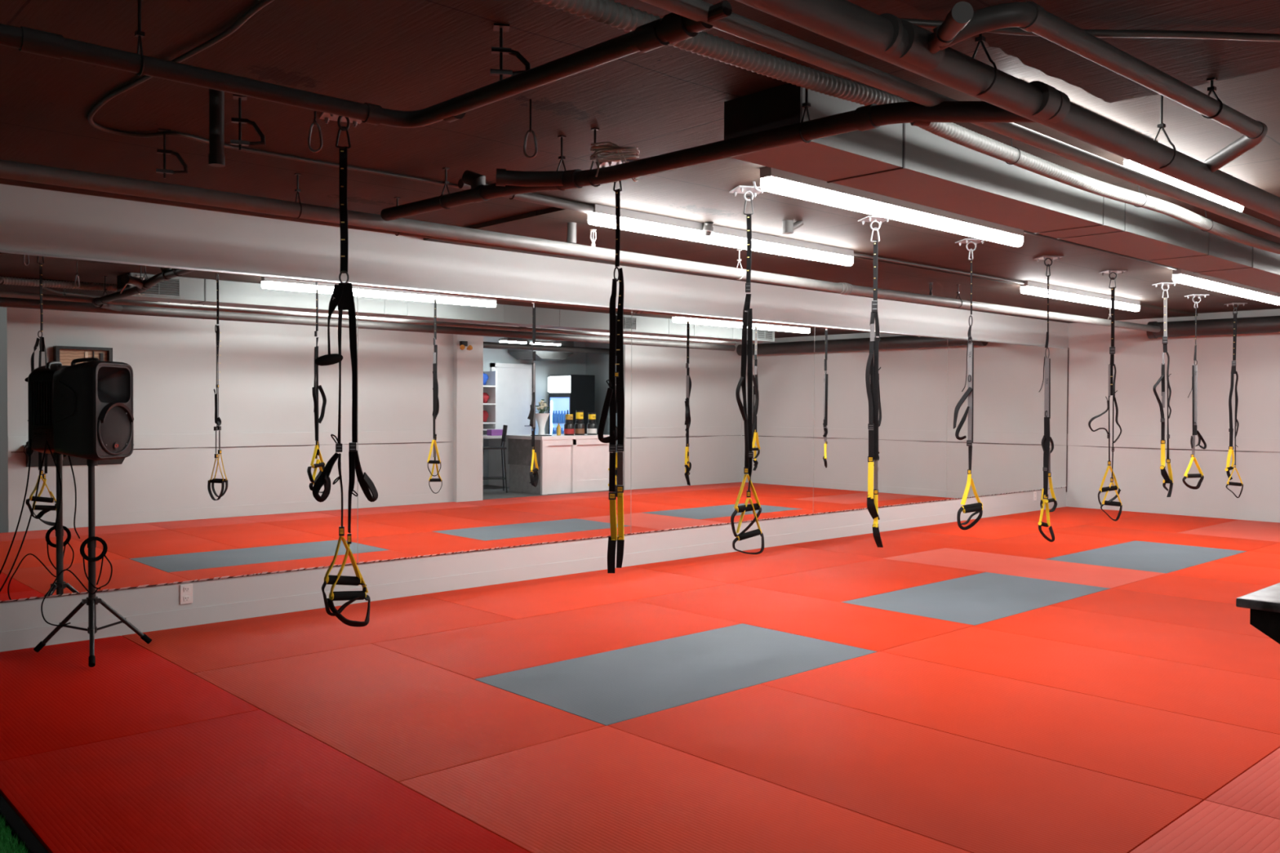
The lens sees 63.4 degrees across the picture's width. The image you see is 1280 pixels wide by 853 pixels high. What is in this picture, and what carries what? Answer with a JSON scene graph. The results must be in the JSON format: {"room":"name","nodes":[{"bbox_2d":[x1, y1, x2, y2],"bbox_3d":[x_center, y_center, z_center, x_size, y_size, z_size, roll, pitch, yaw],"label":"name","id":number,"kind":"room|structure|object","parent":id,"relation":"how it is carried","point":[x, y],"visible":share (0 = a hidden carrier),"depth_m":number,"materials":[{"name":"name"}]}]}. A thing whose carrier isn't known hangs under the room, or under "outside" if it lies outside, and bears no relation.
{"room":"exercise studio","nodes":[
{"label":"exercise studio","id":0,"kind":"room"},
{"bbox_2d":[0,183,1068,632],"bbox_3d":[-0.794,-0.070,8.216,18.400,2.600,0.150,-1,2,-43],"label":"wall","id":1,"kind":"structure","parent":0,"point":[33,220],"depth_m":7.35,"materials":[{"name":"white paint"}]},
{"bbox_2d":[0,249,357,603],"bbox_3d":[-2.847,-0.005,6.207,2.515,1.915,0.010,-1,2,-43],"label":"wall mirror","id":2,"kind":"object","parent":1,"relation":"attached to","point":[235,415],"visible":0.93,"depth_m":6.25,"materials":[{"name":"clear glass"}]},
{"bbox_2d":[357,283,631,564],"bbox_3d":[-1.000,-0.029,7.917,2.521,1.915,0.010,-1,2,-43],"label":"wall mirror","id":3,"kind":"object","parent":1,"relation":"attached to","point":[479,415],"visible":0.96,"depth_m":7.73,"materials":[{"name":"clear glass"}]},
{"bbox_2d":[0,498,1066,652],"bbox_3d":[-0.748,1.159,8.183,18.100,0.145,0.006,-1,2,-43],"label":"baseboard","id":4,"kind":"structure","parent":1,"relation":"attached to","point":[28,637],"depth_m":7.52,"materials":[{"name":"white paint"}]},
{"bbox_2d":[630,308,814,534],"bbox_3d":[0.840,-0.052,9.621,2.494,1.915,0.010,-1,2,-43],"label":"wall mirror","id":5,"kind":"object","parent":1,"relation":"attached to","point":[687,424],"visible":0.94,"depth_m":9.46,"materials":[{"name":"clear glass"}]},
{"bbox_2d":[813,324,947,515],"bbox_3d":[2.679,-0.076,11.324,2.520,1.915,0.010,-1,2,-43],"label":"wall mirror","id":6,"kind":"object","parent":1,"relation":"attached to","point":[913,374],"visible":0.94,"depth_m":11.30,"materials":[{"name":"clear glass"}]},
{"bbox_2d":[946,337,1068,500],"bbox_3d":[4.747,-0.103,13.239,3.116,1.915,0.010,-1,2,-43],"label":"wall mirror","id":7,"kind":"object","parent":1,"relation":"attached to","point":[1007,451],"visible":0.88,"depth_m":13.13,"materials":[{"name":"clear glass"}]},
{"bbox_2d":[0,0,1279,323],"bbox_3d":[3.524,-1.318,3.535,18.400,0.180,12.843,-1,2,-43],"label":"ceiling","id":8,"kind":"structure","parent":0,"point":[395,55],"depth_m":4.49,"materials":[{"name":"paint"}]},
{"bbox_2d":[134,0,144,75],"bbox_3d":[-1.482,-1.157,3.071,0.026,0.235,0.068,-1,2,-43],"label":"hanger","id":9,"kind":"object","parent":8,"relation":"hanging from","point":[139,33],"visible":0.77,"depth_m":3.07,"materials":[{"name":"black metal"}]},
{"bbox_2d":[0,0,732,127],"bbox_3d":[-2.467,-1.042,1.169,5.988,0.076,1.524,-1,2,-43],"label":"drain pipe","id":10,"kind":"object","parent":9,"relation":"hanging from","point":[673,28],"visible":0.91,"depth_m":3.09,"materials":[{"name":"metal"}]},
{"bbox_2d":[640,0,1279,237],"bbox_3d":[1.780,-1.083,4.170,16.300,0.064,0.065,-1,2,-43],"label":"pipe","id":11,"kind":"object","parent":10,"relation":"attached to","point":[735,24],"visible":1,"depth_m":3.25,"materials":[{"name":"metal"}]},
{"bbox_2d":[208,88,225,167],"bbox_3d":[-1.609,-1.144,3.941,0.059,0.301,0.060,-1,2,-43],"label":"pipe stub","id":12,"kind":"object","parent":8,"relation":"hanging from","point":[216,157],"visible":0.83,"depth_m":3.92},
{"bbox_2d":[230,93,266,151],"bbox_3d":[-1.541,-1.189,4.077,0.130,0.210,0.050,0,1,-20],"label":"clamp","id":13,"kind":"object","parent":8,"relation":"hanging from","point":[239,97],"visible":0.99,"depth_m":4.07,"materials":[{"name":"black metal"}]},
{"bbox_2d":[87,0,462,189],"bbox_3d":[-0.759,-1.276,4.137,2.070,0.028,2.746,-1,2,-43],"label":"cable","id":14,"kind":"object","parent":8,"relation":"attached to","point":[262,3],"visible":0.85,"depth_m":4.54,"materials":[{"name":"grey plastic"}]},
{"bbox_2d":[293,173,302,218],"bbox_3d":[-1.788,-1.204,5.418,0.026,0.235,0.092,-1,2,-43],"label":"hanger","id":15,"kind":"object","parent":8,"relation":"hanging from","point":[297,189],"visible":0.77,"depth_m":5.41,"materials":[{"name":"black metal"}]},
{"bbox_2d":[0,159,1160,332],"bbox_3d":[0.075,-1.141,7.145,17.840,0.123,0.100,-1,2,-43],"label":"pipe","id":16,"kind":"object","parent":15,"relation":"hanging from","point":[11,170],"visible":1,"depth_m":6.00,"materials":[{"name":"metal"}]},
{"bbox_2d":[319,111,361,131],"bbox_3d":[-1.232,-1.264,4.310,0.170,0.073,0.170,0,1,-27],"label":"anchor","id":17,"kind":"object","parent":8,"relation":"attached to","point":[326,116],"visible":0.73,"depth_m":4.32,"materials":[{"name":"metal"}]},
{"bbox_2d":[312,125,377,626],"bbox_3d":[-1.223,-0.195,4.348,0.296,2.108,0.075,-1,2,-44],"label":"trainer","id":18,"kind":"object","parent":17,"relation":"hanging from","point":[342,296],"visible":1,"depth_m":4.33,"materials":[{"name":"black fabric"}]},
{"bbox_2d":[394,196,399,235],"bbox_3d":[-1.411,-1.220,6.026,0.026,0.223,0.060,-1,2,-43],"label":"hanger","id":19,"kind":"object","parent":8,"relation":"hanging from","point":[396,197],"visible":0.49,"depth_m":6.02,"materials":[{"name":"black metal"}]},
{"bbox_2d":[0,177,577,257],"bbox_3d":[-3.474,-1.106,4.018,8.382,0.064,0.192,-1,2,-43],"label":"pipe","id":20,"kind":"object","parent":19,"relation":"hanging from","point":[5,181],"visible":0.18,"depth_m":5.26,"materials":[{"name":"metal"}]},
{"bbox_2d":[439,167,450,208],"bbox_3d":[-0.987,-1.210,5.273,0.079,0.208,0.026,-1,2,-43],"label":"hanger","id":21,"kind":"object","parent":8,"relation":"hanging from","point":[446,183],"visible":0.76,"depth_m":5.27,"materials":[{"name":"black metal"}]},
{"bbox_2d":[380,101,1035,221],"bbox_3d":[-0.126,-1.132,4.420,3.600,0.216,0.384,1,1,40],"label":"pipe","id":22,"kind":"object","parent":21,"relation":"hanging from","point":[872,116],"depth_m":4.05,"materials":[{"name":"metal"}]},
{"bbox_2d":[489,22,530,79],"bbox_3d":[-0.412,-1.188,3.309,0.130,0.170,0.050,0,1,-11],"label":"clamp","id":23,"kind":"object","parent":8,"relation":"hanging from","point":[502,28],"visible":0.88,"depth_m":3.30,"materials":[{"name":"black metal"}]},
{"bbox_2d":[587,204,615,228],"bbox_3d":[-0.254,-1.266,6.251,0.213,0.128,0.074,-1,2,-43],"label":"strip light","id":24,"kind":"object","parent":8,"relation":"attached to","point":[602,215],"depth_m":6.24,"materials":[{"name":"white"}]},
{"bbox_2d":[599,160,635,167],"bbox_3d":[-0.110,-1.267,5.149,0.170,0.082,0.170,0,1,-18],"label":"anchor","id":25,"kind":"object","parent":8,"relation":"attached to","point":[610,163],"visible":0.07,"depth_m":5.12,"materials":[{"name":"metal"}]},
{"bbox_2d":[597,180,624,573],"bbox_3d":[-0.142,-0.257,5.169,0.135,1.978,0.150,0,1,-1],"label":"trainer","id":26,"kind":"object","parent":25,"relation":"hanging from","point":[615,433],"visible":0.98,"depth_m":5.16,"materials":[{"name":"black fabric"}]},
{"bbox_2d":[620,208,746,249],"bbox_3d":[0.282,-1.273,6.747,1.157,0.128,0.074,-1,2,-43],"label":"strip light","id":27,"kind":"object","parent":8,"relation":"attached to","point":[630,220],"depth_m":6.67,"materials":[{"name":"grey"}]},
{"bbox_2d":[728,185,764,201],"bbox_3d":[0.602,-1.282,5.747,0.170,0.067,0.170,0,1,-14],"label":"anchor","id":28,"kind":"object","parent":8,"relation":"attached to","point":[744,189],"visible":0.93,"depth_m":5.74,"materials":[{"name":"metal"}]},
{"bbox_2d":[730,195,764,554],"bbox_3d":[0.610,-0.277,5.777,0.223,2.002,0.084,0,1,-21],"label":"trainer","id":29,"kind":"object","parent":28,"relation":"hanging from","point":[749,421],"visible":1,"depth_m":5.76,"materials":[{"name":"black fabric"}]},
{"bbox_2d":[751,231,853,266],"bbox_3d":[1.180,-1.284,7.579,1.176,0.128,0.074,-1,2,-43],"label":"strip light","id":30,"kind":"object","parent":8,"relation":"attached to","point":[761,242],"depth_m":7.52,"materials":[{"name":"white"}]},
{"bbox_2d":[857,215,889,231],"bbox_3d":[1.502,-1.289,6.619,0.170,0.078,0.170,0,1,-10],"label":"anchor","id":31,"kind":"object","parent":8,"relation":"attached to","point":[872,219],"visible":0.99,"depth_m":6.61,"materials":[{"name":"metal"}]},
{"bbox_2d":[865,227,883,547],"bbox_3d":[1.504,-0.247,6.635,0.120,2.046,0.151,1,1,13],"label":"trainer","id":32,"kind":"object","parent":31,"relation":"hanging from","point":[872,381],"visible":1,"depth_m":6.63,"materials":[{"name":"fabric"}]},
{"bbox_2d":[760,166,1023,247],"bbox_3d":[1.593,-1.260,6.108,2.620,0.121,0.074,-1,2,-43],"label":"strip light","id":33,"kind":"object","parent":8,"relation":"attached to","point":[774,180],"visible":0.98,"depth_m":5.85,"materials":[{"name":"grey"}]},
{"bbox_2d":[533,0,1279,253],"bbox_3d":[1.618,-1.204,4.491,16.500,0.152,0.114,-1,2,-43],"label":"pipe","id":34,"kind":"object","parent":8,"relation":"hanging from","point":[619,15],"visible":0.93,"depth_m":3.65,"materials":[{"name":"grey"}]},
{"bbox_2d":[853,252,1025,284],"bbox_3d":[2.627,-1.346,8.904,2.740,0.023,0.024,-1,1,-42],"label":"conduit","id":35,"kind":"object","parent":8,"relation":"attached to","point":[855,253],"visible":0.91,"depth_m":8.79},
{"bbox_2d":[955,238,986,251],"bbox_3d":[2.386,-1.300,7.469,0.170,0.080,0.170,0,1,-7],"label":"anchor","id":36,"kind":"object","parent":8,"relation":"attached to","point":[975,241],"visible":0.98,"depth_m":7.46,"materials":[{"name":"metal"}]},
{"bbox_2d":[953,248,982,529],"bbox_3d":[2.379,-0.263,7.489,0.240,2.034,0.070,0,1,-9],"label":"trainer","id":37,"kind":"object","parent":36,"relation":"hanging from","point":[977,508],"visible":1,"depth_m":7.49,"materials":[{"name":"fabric"}]},
{"bbox_2d":[724,83,1279,293],"bbox_3d":[3.819,-1.215,7.074,9.162,0.218,0.399,-1,2,-43],"label":"air duct","id":38,"kind":"object","parent":8,"relation":"hanging from","point":[905,162],"visible":0.85,"depth_m":4.82,"materials":[{"name":"metal"}]},
{"bbox_2d":[1033,255,1063,266],"bbox_3d":[3.257,-1.313,8.272,0.170,0.075,0.170,0,1,-4],"label":"anchor","id":39,"kind":"object","parent":8,"relation":"attached to","point":[1051,258],"visible":1,"depth_m":8.27,"materials":[{"name":"metal"}]},
{"bbox_2d":[1038,263,1057,542],"bbox_3d":[3.261,-0.183,8.287,0.191,2.224,0.113,0,1,-23],"label":"trainer","id":40,"kind":"object","parent":39,"relation":"hanging from","point":[1046,440],"visible":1,"depth_m":8.29,"materials":[{"name":"black fabric"}]},
{"bbox_2d":[1020,280,1140,311],"bbox_3d":[4.600,-1.334,10.719,2.620,0.121,0.074,-1,2,-43],"label":"strip light","id":41,"kind":"object","parent":8,"relation":"attached to","point":[1033,288],"visible":1,"depth_m":10.53,"materials":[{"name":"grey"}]},
{"bbox_2d":[1098,270,1127,279],"bbox_3d":[4.148,-1.324,9.094,0.170,0.076,0.170,0,1,-2],"label":"anchor","id":42,"kind":"object","parent":8,"relation":"attached to","point":[1109,272],"visible":1,"depth_m":9.09,"materials":[{"name":"metal"}]},
{"bbox_2d":[1088,277,1122,520],"bbox_3d":[4.103,-0.235,9.116,0.313,2.144,0.076,0,1,-6],"label":"trainer","id":43,"kind":"object","parent":42,"relation":"hanging from","point":[1112,392],"visible":1,"depth_m":9.11,"materials":[{"name":"black fabric"}]},
{"bbox_2d":[1154,93,1176,168],"bbox_3d":[1.986,-1.128,3.948,0.026,0.292,0.108,-1,2,-43],"label":"hanger","id":44,"kind":"object","parent":8,"relation":"hanging from","point":[1161,125],"visible":0.65,"depth_m":3.94,"materials":[{"name":"black metal"}]},
{"bbox_2d":[735,0,1279,221],"bbox_3d":[2.153,-1.034,3.990,16.600,0.116,0.332,-1,2,-43],"label":"pipe","id":45,"kind":"object","parent":44,"relation":"hanging from","point":[902,43],"visible":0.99,"depth_m":2.99,"materials":[{"name":"metal"}]},
{"bbox_2d":[1152,282,1177,291],"bbox_3d":[5.050,-1.339,9.968,0.170,0.076,0.170,0,1,-1],"label":"anchor","id":46,"kind":"object","parent":8,"relation":"attached to","point":[1162,284],"visible":0.94,"depth_m":9.96,"materials":[{"name":"metal"}]},
{"bbox_2d":[1152,288,1173,497],"bbox_3d":[5.054,-0.320,9.994,0.169,2.007,0.145,0,1,-28],"label":"trainer","id":47,"kind":"object","parent":46,"relation":"hanging from","point":[1167,479],"visible":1,"depth_m":9.98,"materials":[{"name":"fabric"}]},
{"bbox_2d":[1123,157,1244,212],"bbox_3d":[2.803,-1.238,5.294,1.430,0.121,0.074,-1,2,-43],"label":"strip light","id":48,"kind":"object","parent":8,"relation":"attached to","point":[1128,163],"visible":0.35,"depth_m":5.13,"materials":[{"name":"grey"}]},
{"bbox_2d":[1184,294,1208,303],"bbox_3d":[5.891,-1.348,10.973,0.170,0.089,0.170,0,1,0],"label":"anchor","id":49,"kind":"object","parent":8,"relation":"attached to","point":[1189,295],"visible":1,"depth_m":10.97,"materials":[{"name":"metal"}]},
{"bbox_2d":[1182,301,1206,489],"bbox_3d":[5.892,-0.327,10.993,0.246,1.995,0.070,0,1,-5],"label":"trainer","id":50,"kind":"object","parent":49,"relation":"hanging from","point":[1194,367],"visible":1,"depth_m":10.99,"materials":[{"name":"fabric"}]},
{"bbox_2d":[1172,268,1279,305],"bbox_3d":[5.628,-1.312,9.844,2.780,0.121,0.074,-1,2,-43],"label":"strip light","id":51,"kind":"object","parent":8,"relation":"attached to","point":[1180,276],"visible":0.98,"depth_m":9.60,"materials":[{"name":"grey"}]},
{"bbox_2d":[1224,302,1247,309],"bbox_3d":[6.788,-1.370,11.816,0.170,0.063,0.170,0,1,1],"label":"anchor","id":52,"kind":"object","parent":8,"relation":"attached to","point":[1229,304],"visible":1,"depth_m":11.80,"materials":[{"name":"metal"}]},
{"bbox_2d":[1225,306,1243,497],"bbox_3d":[6.785,-0.269,11.836,0.248,2.183,0.095,0,1,-11],"label":"trainer","id":53,"kind":"object","parent":52,"relation":"hanging from","point":[1233,371],"visible":1,"depth_m":11.84,"materials":[{"name":"black fabric"}]},
{"bbox_2d":[896,0,1279,102],"bbox_3d":[1.413,-1.133,-1.667,8.031,0.070,7.674,-1,2,-43],"label":"ceiling","id":54,"kind":"structure","parent":0,"point":[1191,61],"depth_m":3.21,"materials":[{"name":"paint"}]},
{"bbox_2d":[899,17,1279,41],"bbox_3d":[1.512,-1.158,3.053,1.628,0.042,0.055,0,1,-5],"label":"cable","id":55,"kind":"object","parent":54,"relation":"attached to","point":[931,24],"visible":0.55,"depth_m":3.05,"materials":[{"name":"grey plastic"}]},
{"bbox_2d":[1201,77,1222,119],"bbox_3d":[1.968,-1.129,3.570,0.026,0.136,0.071,-1,2,-43],"label":"hanger","id":56,"kind":"object","parent":54,"relation":"hanging from","point":[1212,88],"visible":0.79,"depth_m":3.56,"materials":[{"name":"black metal"}]},
{"bbox_2d":[933,0,1267,172],"bbox_3d":[1.624,-1.068,3.409,2.211,0.136,0.298,-1,2,-43],"label":"pipe","id":57,"kind":"object","parent":56,"relation":"hanging from","point":[1028,16],"visible":0.94,"depth_m":3.00,"materials":[{"name":"metal"}]},
{"bbox_2d":[1066,308,1279,514],"bbox_3d":[8.039,-0.101,12.108,0.150,2.600,6.143,-1,2,-43],"label":"wall","id":58,"kind":"structure","parent":0,"point":[1138,358],"depth_m":13.25,"materials":[{"name":"white paint"}]},
{"bbox_2d":[1066,498,1279,522],"bbox_3d":[7.926,1.126,12.131,0.006,0.145,5.987,-1,2,-43],"label":"baseboard","id":59,"kind":"structure","parent":58,"relation":"attached to","point":[1206,513],"depth_m":13.21,"materials":[{"name":"white paint"}]},
{"bbox_2d":[1067,433,1279,452],"bbox_3d":[7.928,0.234,12.115,0.010,0.160,5.970,-1,2,-43],"label":"trim","id":60,"kind":"structure","parent":58,"relation":"attached to","point":[1271,445],"depth_m":13.27,"materials":[{"name":"white paint"}]},
{"bbox_2d":[1146,315,1279,338],"bbox_3d":[8.150,-1.195,11.583,0.220,0.220,4.720,-1,2,-43],"label":"pipe","id":61,"kind":"object","parent":58,"relation":"attached to","point":[1267,324],"visible":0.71,"depth_m":12.65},
{"bbox_3d":[3.511,1.371,3.587,18.400,0.060,12.843,-1,2,-43],"label":"floor","id":62,"kind":"structure","parent":0,"visible":0},
{"bbox_2d":[0,816,29,852],"bbox_3d":[-2.682,1.310,2.455,2.175,0.044,4.800,-1,2,-43],"label":"grass","id":63,"kind":"structure","parent":62,"relation":"on","point":[7,844],"depth_m":3.23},
{"bbox_2d":[0,793,48,852],"bbox_3d":[-0.952,1.328,2.206,0.039,0.035,8.483,-1,2,-43],"label":"strip","id":64,"kind":"object","parent":62,"relation":"on","point":[20,830],"visible":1,"depth_m":3.31,"materials":[{"name":"black rubber"}]},
{"bbox_2d":[0,635,259,761],"bbox_3d":[-2.752,1.263,4.969,1.066,0.040,1.981,-1,2,-43],"label":"exercise mat","id":65,"kind":"object","parent":62,"relation":"on","point":[51,700],"visible":0.75,"depth_m":4.78,"materials":[{"name":"red plastic"}]},
{"bbox_2d":[33,466,151,666],"bbox_3d":[-2.922,0.705,5.500,0.581,1.047,0.496,0,1,-23],"label":"speaker stand","id":66,"kind":"object","parent":65,"relation":"on","point":[91,601],"visible":0.95,"depth_m":5.63,"materials":[{"name":"black metal"}]},
{"bbox_2d":[52,357,133,466],"bbox_3d":[-2.982,-0.080,5.618,0.353,0.586,0.325,0,1,9],"label":"loudspeaker","id":67,"kind":"object","parent":66,"relation":"on","point":[93,419],"visible":1,"depth_m":5.52,"materials":[{"name":"black plastic"}]},
{"bbox_2d":[100,405,130,452],"bbox_3d":[-2.828,0.014,5.595,0.018,0.256,0.256,0,1,9],"label":"grille","id":68,"kind":"object","parent":67,"relation":"attached to","point":[115,420],"depth_m":5.58,"materials":[{"name":"metal"}]},
{"bbox_2d":[0,710,529,852],"bbox_3d":[-1.398,1.298,3.508,1.066,0.040,1.996,-1,2,-43],"label":"exercise mat","id":69,"kind":"object","parent":62,"relation":"on","point":[253,781],"visible":1,"depth_m":3.55,"materials":[{"name":"red plastic"}]},
{"bbox_2d":[121,595,515,674],"bbox_3d":[-1.909,1.242,6.318,1.996,0.040,1.146,-1,2,-43],"label":"exercise mat","id":70,"kind":"object","parent":62,"relation":"on","point":[199,648],"visible":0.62,"depth_m":6.17,"materials":[{"name":"red plastic"}]},
{"bbox_2d":[193,644,604,782],"bbox_3d":[-1.198,1.274,4.807,0.986,0.040,2.031,-1,2,-43],"label":"exercise mat","id":71,"kind":"object","parent":62,"relation":"on","point":[402,717],"visible":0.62,"depth_m":4.61,"materials":[{"name":"red plastic"}]},
{"bbox_2d":[372,600,741,679],"bbox_3d":[-0.442,1.251,6.188,1.991,0.040,1.031,-1,2,-43],"label":"exercise mat","id":72,"kind":"object","parent":62,"relation":"on","point":[479,651],"visible":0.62,"depth_m":6.06,"materials":[{"name":"red plastic"}]},
{"bbox_2d":[422,566,728,619],"bbox_3d":[-0.434,1.222,7.684,2.016,0.040,1.146,-1,2,-43],"label":"exercise mat","id":73,"kind":"object","parent":62,"relation":"on","point":[517,600],"visible":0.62,"depth_m":7.57,"materials":[{"name":"red plastic"}]},
{"bbox_2d":[474,623,877,725],"bbox_3d":[0.249,1.269,5.441,1.991,0.040,0.996,-1,2,-43],"label":"exercise mat","id":74,"kind":"object","parent":62,"relation":"on","point":[611,687],"visible":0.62,"depth_m":5.30,"materials":[{"name":"grey plastic"}]},
{"bbox_2d":[399,725,970,852],"bbox_3d":[0.180,1.310,3.323,0.991,0.040,2.011,-1,2,-43],"label":"exercise mat","id":75,"kind":"object","parent":62,"relation":"on","point":[604,789],"visible":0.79,"depth_m":3.52,"materials":[{"name":"red plastic"}]},
{"bbox_2d":[631,545,880,583],"bbox_3d":[1.051,1.203,9.060,2.026,0.040,1.146,-1,2,-43],"label":"exercise mat","id":76,"kind":"object","parent":62,"relation":"on","point":[732,567],"visible":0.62,"depth_m":8.96,"materials":[{"name":"red plastic"}]},
{"bbox_2d":[631,583,973,652],"bbox_3d":[1.013,1.246,6.854,1.041,0.040,2.031,-1,2,-43],"label":"exercise mat","id":77,"kind":"object","parent":62,"relation":"on","point":[871,628],"visible":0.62,"depth_m":6.71,"materials":[{"name":"red plastic"}]},
{"bbox_2d":[733,558,983,602],"bbox_3d":[1.781,1.222,8.261,1.991,0.040,1.011,-1,2,-43],"label":"exercise mat","id":78,"kind":"object","parent":62,"relation":"on","point":[847,582],"visible":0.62,"depth_m":8.15,"materials":[{"name":"red plastic"}]},
{"bbox_2d":[786,529,992,558],"bbox_3d":[2.537,1.184,10.435,2.016,0.040,1.146,-1,2,-43],"label":"exercise mat","id":79,"kind":"object","parent":62,"relation":"on","point":[895,542],"visible":0.62,"depth_m":10.34,"materials":[{"name":"red plastic"}]},
{"bbox_2d":[608,684,1203,852],"bbox_3d":[0.908,1.300,3.998,0.986,0.040,2.011,-1,2,-43],"label":"exercise mat","id":80,"kind":"object","parent":62,"relation":"on","point":[972,796],"visible":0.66,"depth_m":3.82,"materials":[{"name":"red plastic"}]},
{"bbox_2d":[841,572,1109,626],"bbox_3d":[2.473,1.240,7.514,1.991,0.040,1.016,-1,2,-43],"label":"exercise mat","id":81,"kind":"object","parent":62,"relation":"on","point":[980,598],"visible":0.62,"depth_m":7.41,"materials":[{"name":"grey plastic"}]},
{"bbox_2d":[899,516,1080,539],"bbox_3d":[4.019,1.165,11.808,2.016,0.040,1.146,-1,2,-43],"label":"exercise mat","id":82,"kind":"object","parent":62,"relation":"on","point":[991,527],"visible":0.6,"depth_m":11.68,"materials":[{"name":"red plastic"}]},
{"bbox_2d":[761,651,1279,800],"bbox_3d":[1.644,1.291,4.679,1.011,0.040,2.011,-1,2,-43],"label":"exercise mat","id":83,"kind":"object","parent":62,"relation":"on","point":[1193,757],"visible":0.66,"depth_m":4.49,"materials":[{"name":"red plastic"}]},
{"bbox_2d":[883,547,1165,588],"bbox_3d":[3.252,1.217,8.928,1.066,0.040,2.031,-1,2,-43],"label":"exercise mat","id":84,"kind":"object","parent":62,"relation":"on","point":[1108,577],"visible":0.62,"depth_m":8.81,"materials":[{"name":"red plastic"}]},
{"bbox_2d":[947,532,1134,559],"bbox_3d":[4.023,1.193,10.350,1.991,0.040,0.991,-1,2,-43],"label":"exercise mat","id":85,"kind":"object","parent":62,"relation":"on","point":[1033,545],"visible":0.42,"depth_m":10.25,"materials":[{"name":"red plastic"}]},
{"bbox_2d":[993,506,1151,524],"bbox_3d":[5.520,1.146,13.198,2.068,0.040,1.146,-1,2,-43],"label":"exercise mat","id":86,"kind":"object","parent":62,"relation":"on","point":[1069,515],"visible":0.62,"depth_m":13.12,"materials":[{"name":"red plastic"}]},
{"bbox_2d":[881,626,1279,734],"bbox_3d":[2.379,1.281,5.360,0.986,0.040,2.011,-1,2,-43],"label":"exercise mat","id":87,"kind":"object","parent":62,"relation":"on","point":[1228,697],"visible":0.75,"depth_m":5.27,"materials":[{"name":"red plastic"}]},
{"bbox_2d":[972,605,1279,679],"bbox_3d":[3.117,1.272,6.043,1.016,0.040,2.011,-1,2,-43],"label":"exercise mat","id":88,"kind":"object","parent":62,"relation":"on","point":[1254,655],"visible":0.75,"depth_m":6.11,"materials":[{"name":"red plastic"}]},
{"bbox_2d":[1046,540,1247,573],"bbox_3d":[4.715,1.211,9.604,1.991,0.040,1.036,-1,2,-43],"label":"exercise mat","id":89,"kind":"object","parent":62,"relation":"on","point":[1161,557],"visible":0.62,"depth_m":9.49,"materials":[{"name":"grey plastic"}]},
{"bbox_2d":[1049,588,1271,639],"bbox_3d":[3.869,1.262,6.739,1.026,0.040,2.011,-1,2,-43],"label":"exercise mat","id":90,"kind":"object","parent":62,"relation":"on","point":[1196,613],"visible":0.67,"depth_m":6.99,"materials":[{"name":"red plastic"}]},
{"bbox_2d":[1043,524,1279,551],"bbox_3d":[5.486,1.188,10.996,1.026,0.040,2.031,-1,2,-43],"label":"exercise mat","id":91,"kind":"object","parent":62,"relation":"on","point":[1198,540],"visible":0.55,"depth_m":10.91,"materials":[{"name":"red plastic"}]},
{"bbox_2d":[1085,513,1237,533],"bbox_3d":[6.267,1.165,12.414,2.038,0.040,1.011,-1,2,-43],"label":"exercise mat","id":92,"kind":"object","parent":62,"relation":"on","point":[1151,522],"visible":0.62,"depth_m":12.34,"materials":[{"name":"red plastic"}]},
{"bbox_2d":[1112,573,1269,604],"bbox_3d":[4.621,1.253,7.435,1.016,0.040,2.011,-1,2,-43],"label":"exercise mat","id":93,"kind":"object","parent":62,"relation":"on","point":[1201,588],"visible":0.68,"depth_m":7.85,"materials":[{"name":"red plastic"}]},
{"bbox_2d":[1129,800,1279,852],"bbox_3d":[1.854,1.325,2.976,0.986,0.040,0.766,-1,2,-43],"label":"exercise mat","id":94,"kind":"object","parent":62,"relation":"on","point":[1209,827],"visible":1,"depth_m":3.31,"materials":[{"name":"red plastic"}]},
{"bbox_2d":[1166,561,1279,586],"bbox_3d":[5.369,1.243,8.128,1.016,0.040,2.011,-1,2,-43],"label":"exercise mat","id":95,"kind":"object","parent":62,"relation":"on","point":[1266,576],"visible":0.76,"depth_m":8.55,"materials":[{"name":"red plastic"}]},
{"bbox_2d":[1177,520,1279,542],"bbox_3d":[6.958,1.183,11.668,2.038,0.040,1.016,-1,2,-43],"label":"exercise mat","id":96,"kind":"object","parent":62,"relation":"on","point":[1240,529],"visible":0.73,"depth_m":11.55,"materials":[{"name":"red plastic"}]},
{"bbox_2d":[1205,747,1279,819],"bbox_3d":[2.590,1.315,3.657,1.011,0.040,0.766,-1,2,-43],"label":"exercise mat","id":97,"kind":"object","parent":62,"relation":"on","point":[1256,790],"visible":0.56,"depth_m":3.68,"materials":[{"name":"red plastic"}]},
{"bbox_2d":[1211,551,1279,568],"bbox_3d":[6.118,1.233,8.821,1.016,0.040,2.011,-1,2,-43],"label":"exercise mat","id":98,"kind":"object","parent":62,"relation":"on","point":[1246,558],"visible":0.76,"depth_m":9.31,"materials":[{"name":"red plastic"}]},
{"bbox_3d":[6.792,0.033,4.860,11.530,2.600,3.100,-1,2,-43],"label":"wall","id":99,"kind":"structure","parent":0,"visible":0},
{"bbox_2d":[1235,582,1279,644],"bbox_3d":[1.867,0.515,2.643,1.010,0.235,0.322,-1,2,-43],"label":"table","id":100,"kind":"object","parent":99,"relation":"attached to","point":[1264,604],"visible":1,"depth_m":2.40,"materials":[{"name":"black paint"}]},
{"bbox_3d":[-0.712,-1.302,5.756,0.026,0.084,0.063,-1,2,-43],"label":"hanger","id":101,"kind":"object","parent":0,"visible":0},
{"bbox_2d":[457,178,594,213],"bbox_3d":[-0.621,-1.294,5.856,0.052,0.051,0.973,1,1,42],"label":"conduit pipe","id":102,"kind":"object","parent":101,"relation":"hanging from","point":[528,197],"visible":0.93,"depth_m":5.94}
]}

